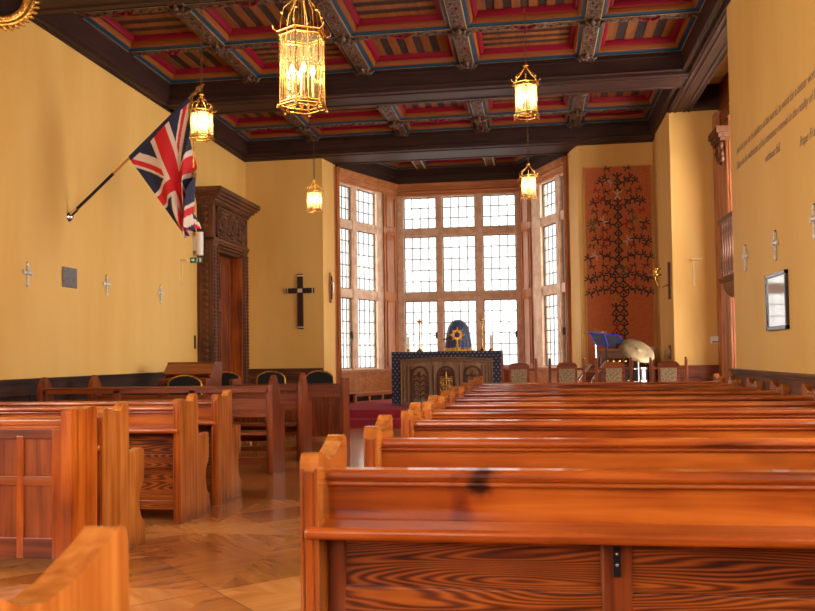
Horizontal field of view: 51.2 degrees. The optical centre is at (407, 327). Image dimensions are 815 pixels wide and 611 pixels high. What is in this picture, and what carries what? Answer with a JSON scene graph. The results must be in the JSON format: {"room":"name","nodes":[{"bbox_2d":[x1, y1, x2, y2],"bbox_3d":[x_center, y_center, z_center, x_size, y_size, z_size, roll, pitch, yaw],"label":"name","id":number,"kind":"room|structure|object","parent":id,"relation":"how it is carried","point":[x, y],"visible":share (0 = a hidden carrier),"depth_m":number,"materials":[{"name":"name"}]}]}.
{"room":"house of worship","nodes":[
{"label":"house of worship","id":0,"kind":"room"},
{"bbox_2d":[0,19,245,379],"bbox_3d":[-5.345,-1.510,6.614,0.350,6.200,23.400,-1,-2,8],"label":"wall","id":1,"kind":"structure","parent":0,"point":[67,123],"depth_m":11.59,"materials":[{"name":"paint"}]},
{"bbox_2d":[22,261,32,286],"bbox_3d":[-4.587,-0.649,10.278,0.038,0.313,0.214,-1,-2,8],"label":"cross","id":2,"kind":"object","parent":1,"relation":"attached to","point":[27,271],"visible":1,"depth_m":10.27,"materials":[{"name":"metal"}]},
{"bbox_2d":[62,266,76,288],"bbox_3d":[-4.455,-0.665,11.210,0.022,0.265,0.350,-1,-2,8],"label":"wall plaque","id":3,"kind":"object","parent":1,"relation":"attached to","point":[69,275],"visible":1,"depth_m":11.19,"materials":[{"name":"grey stone"}]},
{"bbox_2d":[0,372,165,401],"bbox_3d":[-4.786,1.102,8.575,0.080,1.090,13.600,-1,-2,8],"label":"trim","id":4,"kind":"structure","parent":1,"relation":"attached to","point":[11,390],"depth_m":11.12,"materials":[{"name":"brown wood"}]},
{"bbox_2d":[103,275,110,295],"bbox_3d":[-4.303,-0.607,12.177,0.038,0.313,0.214,-1,-2,8],"label":"cross","id":5,"kind":"object","parent":1,"relation":"attached to","point":[106,277],"visible":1,"depth_m":12.16,"materials":[{"name":"metal"}]},
{"bbox_2d":[66,84,203,239],"bbox_3d":[-3.568,-2.140,11.066,1.904,2.018,0.349,-1,-2,5],"label":"flag","id":6,"kind":"object","parent":1,"relation":"attached to","point":[165,159],"visible":0.99,"depth_m":11.03,"materials":[{"name":"multicoloured fabric"}]},
{"bbox_2d":[158,285,163,303],"bbox_3d":[-4.040,-0.553,13.926,0.038,0.313,0.214,-1,-2,8],"label":"cross","id":7,"kind":"object","parent":1,"relation":"attached to","point":[161,293],"visible":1,"depth_m":13.91,"materials":[{"name":"metal"}]},
{"bbox_2d":[180,259,189,285],"bbox_3d":[-3.881,-0.960,14.820,0.100,0.475,0.190,-1,-2,8],"label":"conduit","id":8,"kind":"object","parent":1,"relation":"attached to","point":[182,260],"visible":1,"depth_m":14.78,"materials":[{"name":"brown paint"}]},
{"bbox_2d":[190,257,202,262],"bbox_3d":[-3.768,-1.213,15.167,0.231,0.096,0.027,-1,-2,8],"label":"exit sign","id":9,"kind":"object","parent":1,"relation":"attached to","point":[192,259],"visible":1,"depth_m":15.16,"materials":[{"name":"teal plastic"}]},
{"bbox_2d":[193,232,203,255],"bbox_3d":[-3.792,-1.518,15.335,0.225,0.420,0.130,-1,-2,8],"label":"emergency light","id":10,"kind":"object","parent":1,"relation":"attached to","point":[198,245],"visible":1,"depth_m":15.28,"materials":[{"name":"beige plastic"}]},
{"bbox_2d":[195,185,259,421],"bbox_3d":[-3.435,-0.327,16.408,0.530,4.420,2.240,-1,-2,8],"label":"door","id":11,"kind":"structure","parent":1,"relation":"in","point":[223,215],"depth_m":16.29,"materials":[{"name":"brown wood"}]},
{"bbox_2d":[32,0,688,164],"bbox_3d":[-0.886,-4.252,6.990,8.460,0.620,22.914,-1,-2,8],"label":"ceiling beam","id":12,"kind":"structure","parent":1,"relation":"attached to","point":[658,70],"depth_m":13.88,"materials":[{"name":"brown wood"}]},
{"bbox_2d":[0,428,400,610],"bbox_3d":[0.216,1.609,8.012,12.000,0.100,28.000,-1,-2,8],"label":"floor","id":13,"kind":"structure","parent":0,"point":[243,553],"depth_m":5.63,"materials":[{"name":"brown wood"}]},
{"bbox_2d":[0,405,96,558],"bbox_3d":[-3.596,1.025,5.516,3.220,1.012,0.300,-1,-2,8],"label":"pew","id":14,"kind":"object","parent":13,"relation":"on","point":[48,467],"visible":0.87,"depth_m":5.23,"materials":[{"name":"brown wood"}]},
{"bbox_2d":[0,524,128,610],"bbox_3d":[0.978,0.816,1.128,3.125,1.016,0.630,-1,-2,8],"label":"pew","id":15,"kind":"object","parent":13,"relation":"on","point":[92,574],"visible":1,"depth_m":1.39,"materials":[{"name":"brown wood"}]},
{"bbox_2d":[0,401,145,548],"bbox_3d":[-3.520,1.038,6.025,3.220,1.016,0.630,-1,-2,8],"label":"pew","id":16,"kind":"object","parent":13,"relation":"on","point":[120,469],"visible":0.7,"depth_m":5.73,"materials":[{"name":"brown wood"}]},
{"bbox_2d":[0,393,209,523],"bbox_3d":[-3.339,1.075,7.231,3.220,1.016,0.630,-1,-2,8],"label":"pew","id":17,"kind":"object","parent":13,"relation":"on","point":[176,456],"visible":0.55,"depth_m":6.88,"materials":[{"name":"brown wood"}]},
{"bbox_2d":[0,389,241,505],"bbox_3d":[-3.220,1.099,8.022,3.220,1.016,0.630,-1,-2,8],"label":"pew","id":18,"kind":"object","parent":13,"relation":"on","point":[223,480],"visible":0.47,"depth_m":7.68,"materials":[{"name":"brown wood"}]},
{"bbox_2d":[36,375,284,474],"bbox_3d":[-2.871,1.108,9.886,2.840,1.110,0.460,-1,-2,8],"label":"pew","id":19,"kind":"object","parent":13,"relation":"on","point":[270,407],"visible":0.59,"depth_m":9.62,"materials":[{"name":"brown wood"}]},
{"bbox_2d":[167,375,202,394],"bbox_3d":[-3.190,1.196,11.867,0.526,1.074,0.472,-1,-2,8],"label":"banquet chair","id":20,"kind":"object","parent":13,"relation":"on","point":[183,380],"visible":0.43,"depth_m":12.07,"materials":[{"name":"black fabric"}]},
{"bbox_2d":[158,362,222,394],"bbox_3d":[-3.298,1.145,12.970,0.756,1.250,0.680,-1,-2,8],"label":"piano","id":21,"kind":"object","parent":13,"relation":"on","point":[209,373],"visible":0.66,"depth_m":12.89,"materials":[{"name":"brown wood"}]},
{"bbox_2d":[88,372,311,461],"bbox_3d":[-2.690,1.143,11.021,2.860,1.110,0.460,-1,-2,8],"label":"stall","id":22,"kind":"object","parent":13,"relation":"on","point":[300,402],"visible":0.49,"depth_m":10.77,"materials":[{"name":"brown wood"}]},
{"bbox_2d":[221,371,239,385],"bbox_3d":[-3.185,1.286,14.595,0.526,1.074,0.472,-1,-2,8],"label":"banquet chair","id":23,"kind":"object","parent":13,"relation":"on","point":[226,376],"visible":0.19,"depth_m":14.79,"materials":[{"name":"black fabric"}]},
{"bbox_2d":[250,371,285,419],"bbox_3d":[-2.384,1.270,14.476,0.526,1.074,0.472,-1,-2,8],"label":"banquet chair","id":24,"kind":"object","parent":13,"relation":"on","point":[262,378],"visible":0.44,"depth_m":14.68,"materials":[{"name":"black fabric"}]},
{"bbox_2d":[229,377,349,443],"bbox_3d":[-1.775,1.252,12.833,1.750,0.985,0.420,-1,-2,8],"label":"stall","id":25,"kind":"object","parent":13,"relation":"on","point":[336,420],"visible":0.38,"depth_m":12.61,"materials":[{"name":"brown wood"}]},
{"bbox_2d":[306,370,333,409],"bbox_3d":[-1.534,1.254,14.349,0.526,1.074,0.472,-1,-2,8],"label":"banquet chair","id":26,"kind":"object","parent":13,"relation":"on","point":[318,376],"visible":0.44,"depth_m":14.54,"materials":[{"name":"black fabric"}]},
{"bbox_2d":[501,358,537,382],"bbox_3d":[1.679,1.073,12.695,0.540,1.237,0.500,-1,-2,8],"label":"chair","id":27,"kind":"object","parent":13,"relation":"on","point":[518,372],"visible":0.45,"depth_m":12.46,"materials":[{"name":"brown wood"}]},
{"bbox_2d":[300,434,814,610],"bbox_3d":[1.242,0.867,2.807,3.125,1.016,0.630,-1,-2,8],"label":"pew","id":28,"kind":"object","parent":13,"relation":"on","point":[372,538],"visible":1,"depth_m":2.75,"materials":[{"name":"brown wood"}]},
{"bbox_2d":[548,358,585,382],"bbox_3d":[2.362,1.060,12.593,0.540,1.237,0.500,-1,-2,8],"label":"chair","id":29,"kind":"object","parent":13,"relation":"on","point":[566,371],"visible":0.43,"depth_m":12.36,"materials":[{"name":"brown wood"}]},
{"bbox_2d":[363,414,814,469],"bbox_3d":[1.397,0.898,3.835,3.125,1.016,0.630,-1,-2,8],"label":"pew","id":30,"kind":"object","parent":13,"relation":"on","point":[381,449],"visible":0.18,"depth_m":3.77,"materials":[{"name":"brown wood"}]},
{"bbox_2d":[583,329,605,357],"bbox_3d":[3.226,0.867,14.381,0.457,1.704,0.463,-1,-2,8],"label":"cymbal stand","id":31,"kind":"object","parent":13,"relation":"on","point":[595,330],"visible":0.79,"depth_m":14.38,"materials":[{"name":"silver metal"}]},
{"bbox_2d":[478,373,724,385],"bbox_3d":[2.500,1.123,11.189,3.125,1.016,0.630,-1,-2,8],"label":"pew","id":32,"kind":"object","parent":13,"relation":"on","point":[717,379],"visible":0.12,"depth_m":11.02,"materials":[{"name":"brown wood"}]},
{"bbox_2d":[589,333,622,361],"bbox_3d":[3.127,0.872,13.242,0.530,1.627,0.530,-1,-2,8],"label":"music stand","id":33,"kind":"object","parent":13,"relation":"on","point":[607,340],"visible":0.68,"depth_m":13.45,"materials":[{"name":"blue metal"}]},
{"bbox_2d":[401,402,814,437],"bbox_3d":[1.557,0.931,4.902,3.125,1.016,0.630,-1,-2,8],"label":"pew","id":34,"kind":"object","parent":13,"relation":"on","point":[412,424],"visible":0.13,"depth_m":4.82,"materials":[{"name":"brown wood"}]},
{"bbox_2d":[474,375,741,388],"bbox_3d":[2.369,1.096,10.319,3.125,1.016,0.630,-1,-2,8],"label":"pew","id":35,"kind":"object","parent":13,"relation":"on","point":[732,381],"visible":0.17,"depth_m":10.15,"materials":[{"name":"brown wood"}]},
{"bbox_2d":[577,361,647,381],"bbox_3d":[3.143,1.095,13.566,1.394,1.176,0.606,-1,-2,8],"label":"drum kit","id":36,"kind":"object","parent":13,"relation":"on","point":[642,370],"visible":0.23,"depth_m":13.49,"materials":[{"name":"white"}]},
{"bbox_2d":[595,357,632,381],"bbox_3d":[3.019,1.048,12.495,0.540,1.237,0.500,-1,-2,8],"label":"chair","id":37,"kind":"object","parent":13,"relation":"on","point":[612,371],"visible":0.4,"depth_m":12.26,"materials":[{"name":"brown wood"}]},
{"bbox_2d":[467,377,762,391],"bbox_3d":[2.236,1.069,9.430,3.125,1.016,0.630,-1,-2,8],"label":"pew","id":38,"kind":"object","parent":13,"relation":"on","point":[752,384],"visible":0.14,"depth_m":9.26,"materials":[{"name":"brown wood"}]},
{"bbox_2d":[422,395,814,419],"bbox_3d":[1.692,0.958,5.802,3.125,1.016,0.630,-1,-2,8],"label":"pew","id":39,"kind":"object","parent":13,"relation":"on","point":[430,411],"visible":0.06,"depth_m":5.70,"materials":[{"name":"brown wood"}]},
{"bbox_2d":[459,380,788,396],"bbox_3d":[2.095,1.040,8.491,3.125,1.016,0.630,-1,-2,8],"label":"pew","id":40,"kind":"object","parent":13,"relation":"on","point":[776,388],"visible":0.08,"depth_m":8.32,"materials":[{"name":"brown wood"}]},
{"bbox_2d":[438,390,814,409],"bbox_3d":[1.818,0.984,6.642,3.125,1.016,0.630,-1,-2,8],"label":"pew","id":41,"kind":"object","parent":13,"relation":"on","point":[444,403],"visible":0.09,"depth_m":6.50,"materials":[{"name":"brown wood"}]},
{"bbox_2d":[449,383,814,402],"bbox_3d":[1.946,1.010,7.502,3.125,1.016,0.630,-1,-2,8],"label":"pew","id":42,"kind":"object","parent":13,"relation":"on","point":[808,392],"visible":0.14,"depth_m":7.34,"materials":[{"name":"brown wood"}]},
{"bbox_2d":[620,339,653,381],"bbox_3d":[3.579,0.920,13.177,0.525,1.509,0.491,-1,-2,8],"label":"cymbal stand","id":43,"kind":"object","parent":13,"relation":"on","point":[639,351],"visible":0.8,"depth_m":13.19,"materials":[{"name":"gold metal"}]},
{"bbox_2d":[649,356,687,381],"bbox_3d":[3.776,1.034,12.382,0.540,1.237,0.500,-1,-2,8],"label":"chair","id":44,"kind":"object","parent":13,"relation":"on","point":[668,371],"visible":0.45,"depth_m":12.15,"materials":[{"name":"brown wood"}]},
{"bbox_2d":[708,111,733,383],"bbox_3d":[5.174,-1.029,13.606,0.310,5.400,2.210,-1,-2,8],"label":"door frame","id":45,"kind":"structure","parent":13,"relation":"on","point":[719,136],"depth_m":14.09,"materials":[{"name":"brown wood"}]},
{"bbox_2d":[291,418,400,427],"bbox_3d":[1.398,1.747,16.581,7.000,0.150,2.900,-1,-2,8],"label":"step","id":46,"kind":"structure","parent":0,"point":[354,422],"depth_m":15.45,"materials":[{"name":"carpet"}]},
{"bbox_2d":[295,400,421,417],"bbox_3d":[1.584,1.636,17.841,7.000,0.150,4.560,-1,-2,8],"label":"floor","id":47,"kind":"structure","parent":0,"point":[372,409],"depth_m":16.01,"materials":[{"name":"carpet"}]},
{"bbox_2d":[349,390,391,402],"bbox_3d":[-0.691,1.541,19.326,0.380,0.200,2.141,-2,-2,33],"label":"bench","id":48,"kind":"object","parent":47,"relation":"on","point":[368,396],"visible":0.65,"depth_m":18.91,"materials":[{"name":"brown wood"}]},
{"bbox_2d":[357,394,391,400],"bbox_3d":[-0.603,1.563,19.257,0.060,0.110,1.961,-2,-2,33],"label":"grille","id":49,"kind":"object","parent":48,"relation":"attached to","point":[360,397],"depth_m":18.98,"materials":[{"name":"brown wood"}]},
{"bbox_2d":[391,350,502,404],"bbox_3d":[0.843,1.020,17.491,2.220,1.080,0.929,-1,-2,8],"label":"altar","id":50,"kind":"object","parent":47,"relation":"on","point":[416,376],"visible":0.78,"depth_m":17.11,"materials":[{"name":"brown wood"}]},
{"bbox_2d":[406,337,410,351],"bbox_3d":[0.018,0.327,17.539,0.100,0.330,0.100,-1,-2,8],"label":"candle","id":51,"kind":"object","parent":50,"relation":"on","point":[408,338],"visible":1,"depth_m":17.52,"materials":[{"name":"white wax"}]},
{"bbox_2d":[416,319,422,351],"bbox_3d":[0.250,0.150,17.561,0.150,0.680,0.150,-1,-2,8],"label":"candlestick","id":52,"kind":"object","parent":50,"relation":"on","point":[418,321],"visible":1,"depth_m":17.54,"materials":[{"name":"gold metal"}]},
{"bbox_2d":[443,335,450,350],"bbox_3d":[0.805,0.302,17.260,0.160,0.340,0.080,-1,-2,8],"label":"crucifix","id":53,"kind":"object","parent":50,"relation":"on","point":[446,338],"visible":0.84,"depth_m":17.25,"materials":[{"name":"gold metal"}]},
{"bbox_2d":[451,328,464,349],"bbox_3d":[1.012,0.218,17.232,0.340,0.500,0.160,-1,-2,8],"label":"monstrance","id":54,"kind":"object","parent":50,"relation":"on","point":[457,334],"visible":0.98,"depth_m":17.21,"materials":[{"name":"gold metal"}]},
{"bbox_2d":[445,320,471,349],"bbox_3d":[1.046,0.150,17.542,0.574,0.655,0.444,-1,-2,8],"label":"tabernacle","id":55,"kind":"object","parent":50,"relation":"on","point":[466,342],"visible":0.68,"depth_m":17.40,"materials":[{"name":"blue fabric"}]},
{"bbox_2d":[443,347,474,350],"bbox_3d":[1.029,0.427,17.122,0.660,0.075,0.040,-1,-2,8],"label":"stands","id":56,"kind":"object","parent":50,"relation":"on","point":[458,347],"visible":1,"depth_m":17.10,"materials":[{"name":"gold metal"}]},
{"bbox_2d":[478,318,485,350],"bbox_3d":[1.526,0.126,17.370,0.150,0.680,0.150,-1,-2,8],"label":"candlestick","id":57,"kind":"object","parent":50,"relation":"on","point":[481,319],"visible":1,"depth_m":17.35,"materials":[{"name":"gold metal"}]},
{"bbox_2d":[489,335,493,350],"bbox_3d":[1.699,0.296,17.288,0.100,0.330,0.100,-1,-2,8],"label":"candle","id":58,"kind":"object","parent":50,"relation":"on","point":[491,348],"visible":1,"depth_m":17.26,"materials":[{"name":"white wax"}]},
{"bbox_2d":[596,348,645,381],"bbox_3d":[3.999,0.923,15.885,0.920,1.080,0.455,-1,-2,8],"label":"lectern","id":59,"kind":"object","parent":47,"relation":"on","point":[613,355],"visible":0.29,"depth_m":15.74,"materials":[{"name":"brown wood"}]},
{"bbox_2d":[650,347,657,381],"bbox_3d":[4.475,0.893,15.488,0.240,1.100,0.240,-1,-2,8],"label":"candle stand","id":60,"kind":"object","parent":47,"relation":"on","point":[655,349],"visible":0.35,"depth_m":15.45,"materials":[{"name":"beige wood"}]},
{"bbox_2d":[111,0,677,118],"bbox_3d":[-0.254,-4.669,6.200,10.560,0.257,24.500,-1,-2,8],"label":"ceiling","id":61,"kind":"structure","parent":0,"point":[263,14],"depth_m":12.53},
{"bbox_2d":[187,0,216,142],"bbox_3d":[-2.291,-3.253,9.447,0.321,2.337,0.279,-2,-2,39],"label":"hanging lantern","id":62,"kind":"object","parent":61,"relation":"hanging from","point":[201,94],"visible":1,"depth_m":9.42,"materials":[{"name":"gold metal"}]},
{"bbox_2d":[272,0,330,116],"bbox_3d":[-0.871,-3.168,6.955,0.496,2.804,0.430,-2,-2,39],"label":"hanging lantern","id":63,"kind":"object","parent":61,"relation":"hanging from","point":[282,101],"visible":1,"depth_m":6.88,"materials":[{"name":"gold metal"}]},
{"bbox_2d":[305,110,323,212],"bbox_3d":[-1.572,-3.122,14.241,0.335,2.369,0.291,-2,-2,39],"label":"lantern","id":64,"kind":"object","parent":61,"relation":"hanging from","point":[316,209],"visible":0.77,"depth_m":14.21,"materials":[{"name":"gold metal"}]},
{"bbox_2d":[511,0,539,121],"bbox_3d":[1.186,-3.304,8.623,0.335,2.369,0.291,-2,-2,39],"label":"hanging lantern","id":65,"kind":"object","parent":61,"relation":"hanging from","point":[525,65],"visible":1,"depth_m":8.58,"materials":[{"name":"gold metal"}]},
{"bbox_2d":[519,68,537,199],"bbox_3d":[1.857,-3.185,13.172,0.335,2.369,0.291,-2,-2,39],"label":"hanging lantern","id":66,"kind":"object","parent":61,"relation":"hanging from","point":[527,164],"visible":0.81,"depth_m":13.11,"materials":[{"name":"gold metal"}]},
{"bbox_2d":[342,178,556,400],"bbox_3d":[1.092,-1.286,19.315,5.359,5.800,2.369,-1,-2,8],"label":"wall","id":67,"kind":"structure","parent":0,"point":[367,380],"depth_m":19.33,"materials":[{"name":"yellow paint"}]},
{"bbox_2d":[340,182,384,369],"bbox_3d":[-1.117,-1.124,19.327,0.180,4.180,1.774,-2,-2,33],"label":"window","id":68,"kind":"structure","parent":67,"relation":"in","point":[351,292],"depth_m":19.40,"materials":[{"name":"wood"}]},
{"bbox_2d":[338,157,563,196],"bbox_3d":[1.052,-3.372,19.314,5.182,0.270,2.309,-1,-2,8],"label":"trim","id":69,"kind":"structure","parent":67,"relation":"attached to","point":[555,167],"depth_m":20.11,"materials":[{"name":"brown wood"}]},
{"bbox_2d":[335,154,566,183],"bbox_3d":[1.049,-3.716,19.336,5.182,0.420,2.286,-1,-2,8],"label":"trim","id":70,"kind":"structure","parent":67,"relation":"attached to","point":[506,171],"depth_m":20.21,"materials":[{"name":"brown wood"}]},
{"bbox_2d":[333,156,572,382],"bbox_3d":[1.081,-0.964,19.195,5.262,5.150,2.307,-1,-2,8],"label":"trim","id":71,"kind":"structure","parent":67,"relation":"attached to","point":[390,260],"depth_m":19.71,"materials":[{"name":"brown wood"}]},
{"bbox_2d":[411,157,495,168],"bbox_3d":[0.993,-3.966,19.295,1.950,0.221,2.080,-1,-2,8],"label":"trim","id":72,"kind":"structure","parent":67,"relation":"attached to","point":[486,161],"depth_m":19.91,"materials":[{"name":"orange paint"}]},
{"bbox_2d":[378,156,530,168],"bbox_3d":[1.037,-3.980,19.288,4.800,0.185,2.080,-1,-2,8],"label":"ceiling panel","id":73,"kind":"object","parent":67,"relation":"attached to","point":[515,159],"depth_m":20.21,"materials":[{"name":"red paint"}]},
{"bbox_2d":[397,191,522,366],"bbox_3d":[1.236,-1.124,20.355,2.950,4.180,0.180,-1,-2,8],"label":"window","id":74,"kind":"structure","parent":67,"relation":"in","point":[480,295],"depth_m":20.32,"materials":[{"name":"wood"}]},
{"bbox_2d":[531,173,566,367],"bbox_3d":[3.201,-1.206,18.683,0.180,4.180,1.784,0,-2,-17],"label":"window","id":75,"kind":"structure","parent":67,"relation":"in","point":[542,289],"depth_m":19.03,"materials":[{"name":"wood"}]},
{"bbox_2d":[246,142,657,403],"bbox_3d":[0.791,-0.925,17.968,9.110,5.600,0.900,-1,-2,8],"label":"wall","id":76,"kind":"structure","parent":0,"point":[285,241],"depth_m":18.01,"materials":[{"name":"paint"}]},
{"bbox_2d":[249,368,322,383],"bbox_3d":[-2.567,1.386,17.905,1.620,1.070,0.080,-1,-2,8],"label":"trim","id":77,"kind":"structure","parent":76,"relation":"attached to","point":[292,375],"depth_m":17.90,"materials":[{"name":"brown wood"}]},
{"bbox_2d":[286,274,313,328],"bbox_3d":[-2.262,-0.561,17.928,0.610,1.165,0.062,-1,-2,8],"label":"wall cross","id":78,"kind":"object","parent":76,"relation":"attached to","point":[299,290],"visible":1,"depth_m":17.91,"materials":[{"name":"brown wood"}]},
{"bbox_2d":[329,272,333,302],"bbox_3d":[-1.615,-0.865,18.175,0.088,0.640,0.200,-1,-2,8],"label":"crucifix","id":79,"kind":"object","parent":76,"relation":"attached to","point":[331,285],"visible":1,"depth_m":18.15,"materials":[{"name":"brown wood"}]},
{"bbox_2d":[582,365,649,381],"bbox_3d":[4.231,1.268,16.889,1.470,1.050,0.080,-1,-2,8],"label":"trim","id":80,"kind":"structure","parent":76,"relation":"attached to","point":[589,375],"depth_m":16.98,"materials":[{"name":"brown wood"}]},
{"bbox_2d":[583,164,655,371],"bbox_3d":[4.220,-1.198,16.952,1.379,4.143,0.067,-1,-2,8],"label":"tapestry","id":81,"kind":"object","parent":76,"relation":"attached to","point":[618,224],"visible":0.93,"depth_m":16.95,"materials":[{"name":"orange fabric"}]},
{"bbox_2d":[708,53,727,83],"bbox_3d":[5.274,-4.319,12.488,1.500,0.100,4.792,-1,-2,8],"label":"wall","id":82,"kind":"structure","parent":0,"point":[722,69],"depth_m":14.03,"materials":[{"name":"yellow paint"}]},
{"bbox_2d":[653,0,814,373],"bbox_3d":[4.082,-1.688,5.196,1.800,6.200,23.380,-1,-2,8],"label":"wall","id":83,"kind":"structure","parent":0,"point":[771,43],"depth_m":9.40,"materials":[{"name":"paint"}]},
{"bbox_2d":[29,0,730,161],"bbox_3d":[-0.141,-4.296,5.894,10.260,0.624,23.350,-1,-2,8],"label":"trim","id":84,"kind":"structure","parent":83,"relation":"attached to","point":[705,47],"depth_m":12.54,"materials":[{"name":"brown wood"}]},
{"bbox_2d":[77,0,699,141],"bbox_3d":[-0.896,-4.347,6.803,8.180,0.042,21.320,-1,-2,8],"label":"trim","id":85,"kind":"structure","parent":83,"relation":"attached to","point":[457,4],"depth_m":12.09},
{"bbox_2d":[0,0,40,31],"bbox_3d":[-4.050,-3.575,8.389,0.796,1.322,0.108,0,-2,-27],"label":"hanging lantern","id":86,"kind":"object","parent":85,"relation":"hanging from","point":[13,13],"visible":1,"depth_m":8.45,"materials":[{"name":"gold metal"}]},
{"bbox_2d":[75,0,704,140],"bbox_3d":[-0.891,-4.429,6.845,8.180,0.185,21.200,-1,-2,8],"label":"trim","id":87,"kind":"structure","parent":83,"relation":"attached to","point":[577,10],"depth_m":13.04,"materials":[{"name":"red paint"}]},
{"bbox_2d":[656,365,657,381],"bbox_3d":[4.767,1.224,15.778,0.080,1.050,2.080,-1,-2,8],"label":"trim","id":88,"kind":"structure","parent":83,"relation":"attached to","point":[656,365],"depth_m":16.69,"materials":[{"name":"brown wood"}]},
{"bbox_2d":[649,262,670,298],"bbox_3d":[4.494,-0.839,15.154,0.360,0.660,0.217,-1,-2,8],"label":"candle sconce","id":89,"kind":"object","parent":83,"relation":"attached to","point":[655,274],"visible":1,"depth_m":15.09,"materials":[{"name":"gold metal"}]},
{"bbox_2d":[668,345,670,358],"bbox_3d":[4.681,0.427,15.133,0.030,0.231,0.247,-1,-2,8],"label":"light switch","id":90,"kind":"object","parent":83,"relation":"attached to","point":[669,349],"visible":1,"depth_m":15.13,"materials":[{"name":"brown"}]},
{"bbox_2d":[690,258,702,285],"bbox_3d":[5.006,-0.968,14.706,0.190,0.475,0.100,-1,-2,8],"label":"cross","id":91,"kind":"object","parent":83,"relation":"attached to","point":[692,259],"visible":1,"depth_m":14.74,"materials":[{"name":"brown paint"}]},
{"bbox_2d":[679,365,718,381],"bbox_3d":[5.091,1.172,14.638,0.900,1.070,0.080,-1,-2,8],"label":"trim","id":92,"kind":"structure","parent":83,"relation":"attached to","point":[695,372],"depth_m":14.65,"materials":[{"name":"brown wood"}]},
{"bbox_2d":[710,336,717,342],"bbox_3d":[5.298,0.204,14.649,0.140,0.120,0.055,-1,-2,8],"label":"thermostat","id":93,"kind":"object","parent":83,"relation":"attached to","point":[713,339],"visible":1,"depth_m":14.63,"materials":[{"name":"white plastic"}]},
{"bbox_2d":[717,72,735,368],"bbox_3d":[5.154,-1.316,12.459,0.180,5.900,4.480,-1,-2,8],"label":"trim","id":94,"kind":"structure","parent":83,"relation":"in","point":[724,116],"depth_m":14.00,"materials":[{"name":"brown wood"}]},
{"bbox_2d":[742,245,747,271],"bbox_3d":[3.842,-0.796,9.686,0.038,0.313,0.214,-1,-2,8],"label":"cross","id":95,"kind":"object","parent":83,"relation":"attached to","point":[745,255],"visible":1,"depth_m":9.67,"materials":[{"name":"metal"}]},
{"bbox_2d":[729,369,814,394],"bbox_3d":[3.588,0.964,7.920,0.080,1.090,4.780,-1,-2,8],"label":"trim","id":96,"kind":"structure","parent":83,"relation":"attached to","point":[795,380],"depth_m":8.27,"materials":[{"name":"brown wood"}]},
{"bbox_2d":[771,230,777,260],"bbox_3d":[3.661,-0.823,8.480,0.038,0.313,0.214,-1,-2,8],"label":"cross","id":97,"kind":"object","parent":83,"relation":"attached to","point":[774,243],"visible":1,"depth_m":8.46,"materials":[{"name":"metal"}]},
{"bbox_2d":[737,71,814,168],"bbox_3d":[3.665,-1.878,8.547,0.001,0.609,2.991,-1,-2,8],"label":"lettering","id":98,"kind":"object","parent":83,"relation":"attached to","point":[801,85],"depth_m":8.36,"materials":[{"name":"brown paint"}]},
{"bbox_2d":[764,269,789,330],"bbox_3d":[3.666,-0.266,8.442,0.035,0.570,0.720,-1,-2,8],"label":"framed picture","id":99,"kind":"object","parent":83,"relation":"attached to","point":[777,314],"visible":1,"depth_m":8.40,"materials":[{"name":"black"}]},
{"bbox_2d":[767,274,784,326],"bbox_3d":[3.671,-0.266,8.441,0.015,0.500,0.660,-1,-2,8],"label":"print","id":100,"kind":"object","parent":99,"relation":"attached to","point":[775,282],"depth_m":8.45,"materials":[{"name":"white paper"}]},
{"bbox_2d":[809,203,814,238],"bbox_3d":[3.482,-0.915,7.295,0.038,0.313,0.214,-1,-2,8],"label":"cross","id":101,"kind":"object","parent":83,"relation":"attached to","point":[812,218],"visible":1,"depth_m":7.28,"materials":[{"name":"metal"}]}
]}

